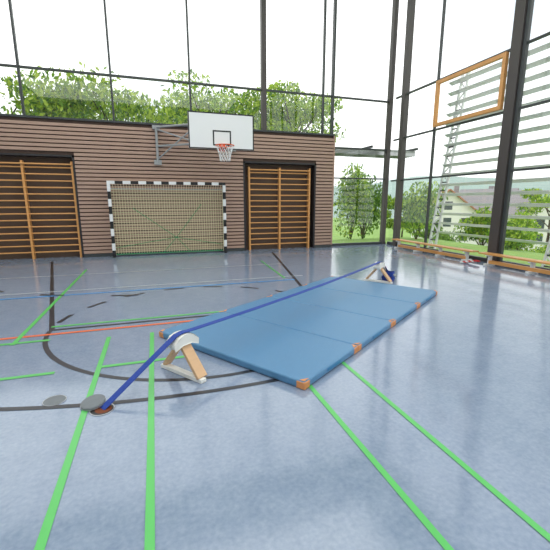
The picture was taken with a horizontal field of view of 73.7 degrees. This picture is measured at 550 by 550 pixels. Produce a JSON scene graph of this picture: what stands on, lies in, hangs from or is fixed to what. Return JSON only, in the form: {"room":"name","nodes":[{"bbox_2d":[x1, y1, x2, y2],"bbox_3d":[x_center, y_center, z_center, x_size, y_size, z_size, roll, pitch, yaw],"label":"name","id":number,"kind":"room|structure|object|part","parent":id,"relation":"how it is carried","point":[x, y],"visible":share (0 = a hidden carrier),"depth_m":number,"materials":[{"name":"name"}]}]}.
{"room":"sports hall","nodes":[
{"label":"sports hall","id":0,"kind":"room"},
{"bbox_2d":[0,113,334,259],"bbox_3d":[-5.118,-2.349,10.198,14.730,3.670,0.440,-4,12,-18],"label":"wall","id":1,"kind":"structure","parent":0,"point":[100,151],"depth_m":10.44,"materials":[{"name":"brown wood"}]},
{"bbox_2d":[0,160,81,258],"bbox_3d":[-6.577,-1.708,9.773,2.390,2.580,0.270,-4,12,-18],"label":"wall bars","id":2,"kind":"object","parent":1,"relation":"attached to","point":[21,162],"visible":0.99,"depth_m":9.78,"materials":[{"name":"orange wood"}]},
{"bbox_2d":[84,248,244,256],"bbox_3d":[-3.148,-0.674,10.951,4.590,0.090,0.014,-4,12,-18],"label":"baseboard","id":3,"kind":"structure","parent":1,"relation":"attached to","point":[230,249],"depth_m":10.80,"materials":[{"name":"grey"}]},
{"bbox_2d":[0,0,398,245],"bbox_3d":[-4.047,-4.856,10.164,17.050,8.600,0.190,-4,12,-18],"label":"window","id":4,"kind":"structure","parent":1,"relation":"in","point":[395,7],"depth_m":11.46,"materials":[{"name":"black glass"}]},
{"bbox_2d":[152,110,253,164],"bbox_3d":[-1.895,-3.620,9.777,2.580,1.232,1.843,-4,12,-18],"label":"basketball hoop","id":5,"kind":"object","parent":1,"relation":"attached to","point":[223,132],"visible":1,"depth_m":9.59,"materials":[{"name":"white paint"}]},
{"bbox_2d":[247,167,310,249],"bbox_3d":[0.138,-2.136,11.912,2.070,2.580,0.270,-4,12,-18],"label":"wall bars","id":6,"kind":"object","parent":1,"relation":"attached to","point":[279,170],"visible":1,"depth_m":11.82,"materials":[{"name":"orange wood"}]},
{"bbox_2d":[315,245,331,247],"bbox_3d":[1.640,-0.979,12.477,0.640,0.090,0.014,-4,12,-18],"label":"baseboard","id":7,"kind":"structure","parent":1,"relation":"attached to","point":[316,246],"depth_m":12.46,"materials":[{"name":"grey"}]},
{"bbox_2d":[335,145,417,158],"bbox_3d":[3.228,-4.501,13.391,4.000,0.280,1.140,-4,12,-18],"label":"canopy","id":8,"kind":"object","parent":1,"relation":"attached to","point":[338,152],"visible":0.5,"depth_m":13.29,"materials":[{"name":"grey metal"}]},
{"bbox_2d":[0,243,549,549],"bbox_3d":[-0.789,1.407,1.521,17.250,0.305,20.800,-4,12,-18],"label":"floor","id":9,"kind":"structure","parent":0,"point":[266,466],"depth_m":2.63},
{"bbox_2d":[42,395,66,405],"bbox_3d":[-1.726,0.983,2.873,0.165,0.006,0.165,-4,12,-18],"label":"lid","id":10,"kind":"object","parent":9,"relation":"on","point":[57,399],"visible":1,"depth_m":2.87,"materials":[{"name":"grey metal"}]},
{"bbox_2d":[80,394,114,415],"bbox_3d":[-1.331,0.984,2.762,0.323,0.049,0.248,4,12,21],"label":"socket","id":11,"kind":"object","parent":9,"relation":"on","point":[93,402],"depth_m":2.76,"materials":[{"name":"grey metal"}]},
{"bbox_3d":[-1.297,1.007,2.752,0.176,0.006,0.176,-4,12,-18],"label":"floor socket","id":12,"kind":"part","parent":11,"relation":"part of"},
{"bbox_2d":[106,181,226,257],"bbox_3d":[-3.023,-1.622,10.617,3.200,2.080,0.316,-4,12,-18],"label":"goal","id":13,"kind":"object","parent":9,"relation":"on","point":[158,183],"visible":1,"depth_m":10.63,"materials":[{"name":"white fabric"}]},
{"bbox_2d":[161,330,206,383],"bbox_3d":[-0.824,0.702,3.288,0.550,0.391,0.277,8,14,35],"label":"stand","id":14,"kind":"object","parent":9,"relation":"on","point":[183,342],"depth_m":3.22,"materials":[{"name":"beige wood"}]},
{"bbox_2d":[100,261,394,409],"bbox_3d":[0.613,0.347,5.072,0.280,0.412,6.140,8,14,36],"label":"slackline","id":15,"kind":"object","parent":9,"relation":"on","point":[173,337],"visible":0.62,"depth_m":3.33,"materials":[{"name":"blue fabric"}]},
{"bbox_2d":[159,311,357,389],"bbox_3d":[-0.240,0.719,4.008,2.012,0.075,1.004,9,14,37],"label":"mat","id":16,"kind":"object","parent":9,"relation":"on","point":[296,358],"visible":0.95,"depth_m":3.73,"materials":[{"name":"blue plastic"}]},
{"bbox_2d":[223,296,392,350],"bbox_3d":[0.379,0.563,4.788,2.012,0.075,1.004,9,14,37],"label":"mat","id":17,"kind":"object","parent":9,"relation":"on","point":[358,330],"visible":0.8,"depth_m":4.58,"materials":[{"name":"blue plastic"}]},
{"bbox_2d":[270,285,418,325],"bbox_3d":[0.997,0.407,5.567,2.012,0.075,1.004,9,14,37],"label":"mat","id":18,"kind":"object","parent":9,"relation":"on","point":[395,311],"visible":0.75,"depth_m":5.40,"materials":[{"name":"blue plastic"}]},
{"bbox_2d":[305,276,436,307],"bbox_3d":[1.615,0.252,6.346,2.012,0.075,1.004,9,14,37],"label":"mat","id":19,"kind":"object","parent":9,"relation":"on","point":[420,296],"visible":0.77,"depth_m":6.20,"materials":[{"name":"blue plastic"}]},
{"bbox_2d":[364,262,392,283],"bbox_3d":[2.007,-0.057,7.087,0.550,0.391,0.277,8,14,35],"label":"stand","id":20,"kind":"object","parent":9,"relation":"on","point":[380,265],"depth_m":7.01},
{"bbox_2d":[392,239,478,260],"bbox_3d":[4.584,-0.777,10.933,0.300,0.300,3.350,-4,12,-18],"label":"bench","id":21,"kind":"object","parent":9,"relation":"on","point":[415,249],"visible":0.96,"depth_m":10.51,"materials":[{"name":"orange wood"}]},
{"bbox_2d":[387,0,549,269],"bbox_3d":[7.303,-3.439,3.073,0.270,8.600,20.500,-4,12,-18],"label":"window","id":22,"kind":"structure","parent":9,"relation":"on","point":[520,41],"depth_m":8.94,"materials":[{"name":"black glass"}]},
{"bbox_2d":[460,260,479,262],"bbox_3d":[4.914,-0.339,9.249,0.467,0.100,0.187,9,15,39],"label":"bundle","id":23,"kind":"object","parent":9,"relation":"on","point":[467,261],"visible":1,"depth_m":9.21,"materials":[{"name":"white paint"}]},
{"bbox_2d":[478,252,549,274],"bbox_3d":[5.743,-0.079,7.436,0.300,0.300,3.750,-4,12,-18],"label":"bench","id":24,"kind":"object","parent":9,"relation":"on","point":[529,270],"visible":1,"depth_m":8.18,"materials":[{"name":"orange wood"}]},
{"bbox_2d":[434,186,477,210],"bbox_3d":[25.088,-10.931,54.380,9.101,4.312,10.200,3,12,17],"label":"roof","id":25,"kind":"structure","parent":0,"point":[456,188],"depth_m":49.54,"materials":[{"name":"tile"}]},
{"label":"outside","id":26,"kind":"structure","parent":0,"visible":0},
{"bbox_2d":[332,218,549,267],"bbox_3d":[61.114,-22.553,133.690,320.000,4.400,340.000,-4,12,-18],"label":"ground","id":27,"kind":"structure","parent":26,"point":[336,238],"depth_m":17.78,"materials":[{"name":"green plant"}]},
{"bbox_2d":[0,70,97,118],"bbox_3d":[-10.583,-4.087,14.696,7.217,7.324,7.332,-4,12,-18],"label":"deciduous tree","id":28,"kind":"object","parent":27,"relation":"on","point":[8,80],"visible":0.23,"depth_m":13.38,"materials":[{"name":"green plant"}]},
{"bbox_2d":[9,61,185,123],"bbox_3d":[-6.932,-4.713,16.773,7.789,7.939,6.855,-4,12,-18],"label":"deciduous tree","id":29,"kind":"object","parent":27,"relation":"on","point":[126,108],"visible":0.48,"depth_m":14.23,"materials":[{"name":"green plant"}]},
{"bbox_2d":[151,68,260,123],"bbox_3d":[-3.536,-5.199,18.951,5.520,8.839,6.447,1,11,6],"label":"deciduous tree","id":30,"kind":"object","parent":27,"relation":"on","point":[180,108],"visible":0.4,"depth_m":16.62,"materials":[{"name":"green plant"}]},
{"bbox_2d":[233,80,345,142],"bbox_3d":[0.724,-5.484,19.741,6.698,8.688,6.521,-4,12,-18],"label":"deciduous tree","id":31,"kind":"object","parent":27,"relation":"on","point":[285,117],"visible":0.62,"depth_m":18.12,"materials":[{"name":"green plant"}]},
{"bbox_2d":[333,162,375,238],"bbox_3d":[4.106,-3.888,19.474,2.438,4.050,2.350,-4,12,-18],"label":"bush","id":32,"kind":"object","parent":27,"relation":"on","point":[352,190],"visible":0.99,"depth_m":19.09,"materials":[{"name":"green plant"}]},
{"bbox_2d":[340,162,392,238],"bbox_3d":[5.365,-4.347,21.775,2.704,4.544,2.906,-4,12,-18],"label":"bush","id":33,"kind":"object","parent":27,"relation":"on","point":[377,196],"visible":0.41,"depth_m":21.49,"materials":[{"name":"green plant"}]},
{"bbox_2d":[375,197,417,236],"bbox_3d":[8.421,-3.908,24.999,3.434,3.302,3.206,3,12,16],"label":"tree","id":34,"kind":"object","parent":27,"relation":"on","point":[389,224],"visible":0.25,"depth_m":24.68,"materials":[{"name":"green plant"}]},
{"bbox_2d":[393,181,447,238],"bbox_3d":[7.358,-3.268,18.725,2.073,2.982,2.320,-9,14,-37],"label":"bush","id":35,"kind":"object","parent":27,"relation":"on","point":[419,207],"visible":0.8,"depth_m":18.32,"materials":[{"name":"green plant"}]},
{"bbox_2d":[411,207,442,238],"bbox_3d":[10.650,-3.629,26.471,2.749,2.663,3.200,5,12,24],"label":"tree","id":36,"kind":"object","parent":27,"relation":"on","point":[437,221],"visible":0.16,"depth_m":25.78,"materials":[{"name":"green plant"}]},
{"bbox_2d":[411,191,476,244],"bbox_3d":[25.088,-8.510,54.863,8.000,7.750,9.000,3,12,17],"label":"wall","id":37,"kind":"structure","parent":27,"relation":"on","point":[455,209],"depth_m":50.23,"materials":[{"name":"white paint"}]},
{"bbox_2d":[414,202,468,240],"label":"windows","id":38,"kind":"structure","parent":37,"relation":"in","point":[445,207],"depth_m":50.49,"materials":[{"name":"grey glass"}]},
{"bbox_2d":[432,231,460,242],"bbox_3d":[18.177,-3.560,40.629,3.680,2.944,4.635,-4,12,-18],"label":"bush","id":39,"kind":"object","parent":27,"relation":"on","point":[441,236],"visible":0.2,"depth_m":39.73,"materials":[{"name":"green plant"}]},
{"bbox_2d":[453,206,491,245],"bbox_3d":[12.098,-2.795,21.290,2.470,2.559,2.995,-4,12,-18],"label":"bush","id":40,"kind":"object","parent":27,"relation":"on","point":[473,219],"visible":0.46,"depth_m":21.18,"materials":[{"name":"green plant"}]},
{"bbox_2d":[427,42,549,267],"bbox_3d":[6.053,-2.824,9.711,0.320,5.828,5.025,-4,12,-18],"label":"louvres","id":41,"kind":"object","parent":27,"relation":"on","point":[469,75],"visible":0.75,"depth_m":10.16,"materials":[{"name":"white paint"}]},
{"bbox_2d":[484,222,536,249],"bbox_3d":[10.204,-1.681,15.872,2.278,1.256,1.890,-4,12,-18],"label":"bush","id":42,"kind":"object","parent":27,"relation":"on","point":[514,234],"visible":0.53,"depth_m":15.34,"materials":[{"name":"green plant"}]},
{"bbox_2d":[508,212,542,251],"bbox_3d":[15.632,-2.406,23.130,2.292,3.218,2.650,3,12,17],"label":"bush","id":43,"kind":"object","parent":27,"relation":"on","point":[530,223],"visible":0.27,"depth_m":22.82,"materials":[{"name":"green plant"}]},
{"bbox_2d":[516,188,549,253],"bbox_3d":[24.262,-3.861,32.348,4.470,7.588,5.362,-7,13,-30],"label":"tree","id":44,"kind":"object","parent":27,"relation":"on","point":[538,197],"visible":0.59,"depth_m":32.35,"materials":[{"name":"green plant"}]},
{"bbox_2d":[521,207,549,250],"bbox_3d":[38.639,-7.313,48.870,8.000,7.750,9.000,10,15,41],"label":"wall","id":45,"kind":"structure","parent":27,"relation":"on","point":[544,213],"depth_m":46.98,"materials":[{"name":"white paint"}]},
{"bbox_2d":[534,219,544,240],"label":"windows","id":46,"kind":"structure","parent":45,"relation":"in","point":[539,221],"depth_m":47.12,"materials":[{"name":"grey glass"}]},
{"bbox_3d":[33.314,-8.622,55.422,9.000,7.750,8.000,7,13,31],"label":"wall","id":47,"kind":"structure","parent":27,"relation":"on","visible":0},
{"bbox_2d":[460,190,535,214],"bbox_3d":[33.314,-11.043,54.938,10.200,4.312,9.101,7,13,31],"label":"roof","id":48,"kind":"structure","parent":47,"relation":"on","point":[476,198],"depth_m":53.77,"materials":[{"name":"grey tile"}]},
{"bbox_3d":[40.067,-11.867,69.878,8.000,8.450,9.000,-9,14,-37],"label":"wall","id":49,"kind":"structure","parent":27,"relation":"on","visible":0},
{"bbox_2d":[459,186,518,192],"bbox_3d":[40.068,-14.291,69.394,9.111,5.008,10.200,-9,14,-37],"label":"roof","id":50,"kind":"structure","parent":49,"relation":"on","point":[490,187],"depth_m":69.76,"materials":[{"name":"grey tile"}]},
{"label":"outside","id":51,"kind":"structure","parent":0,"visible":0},
{"bbox_2d":[333,176,549,217],"bbox_3d":[64.917,-31.819,136.307,250.033,22.047,234.013,-4,12,-18],"label":"hill","id":52,"kind":"structure","parent":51,"point":[544,185],"depth_m":169.69,"materials":[{"name":"green plant"}]}
]}

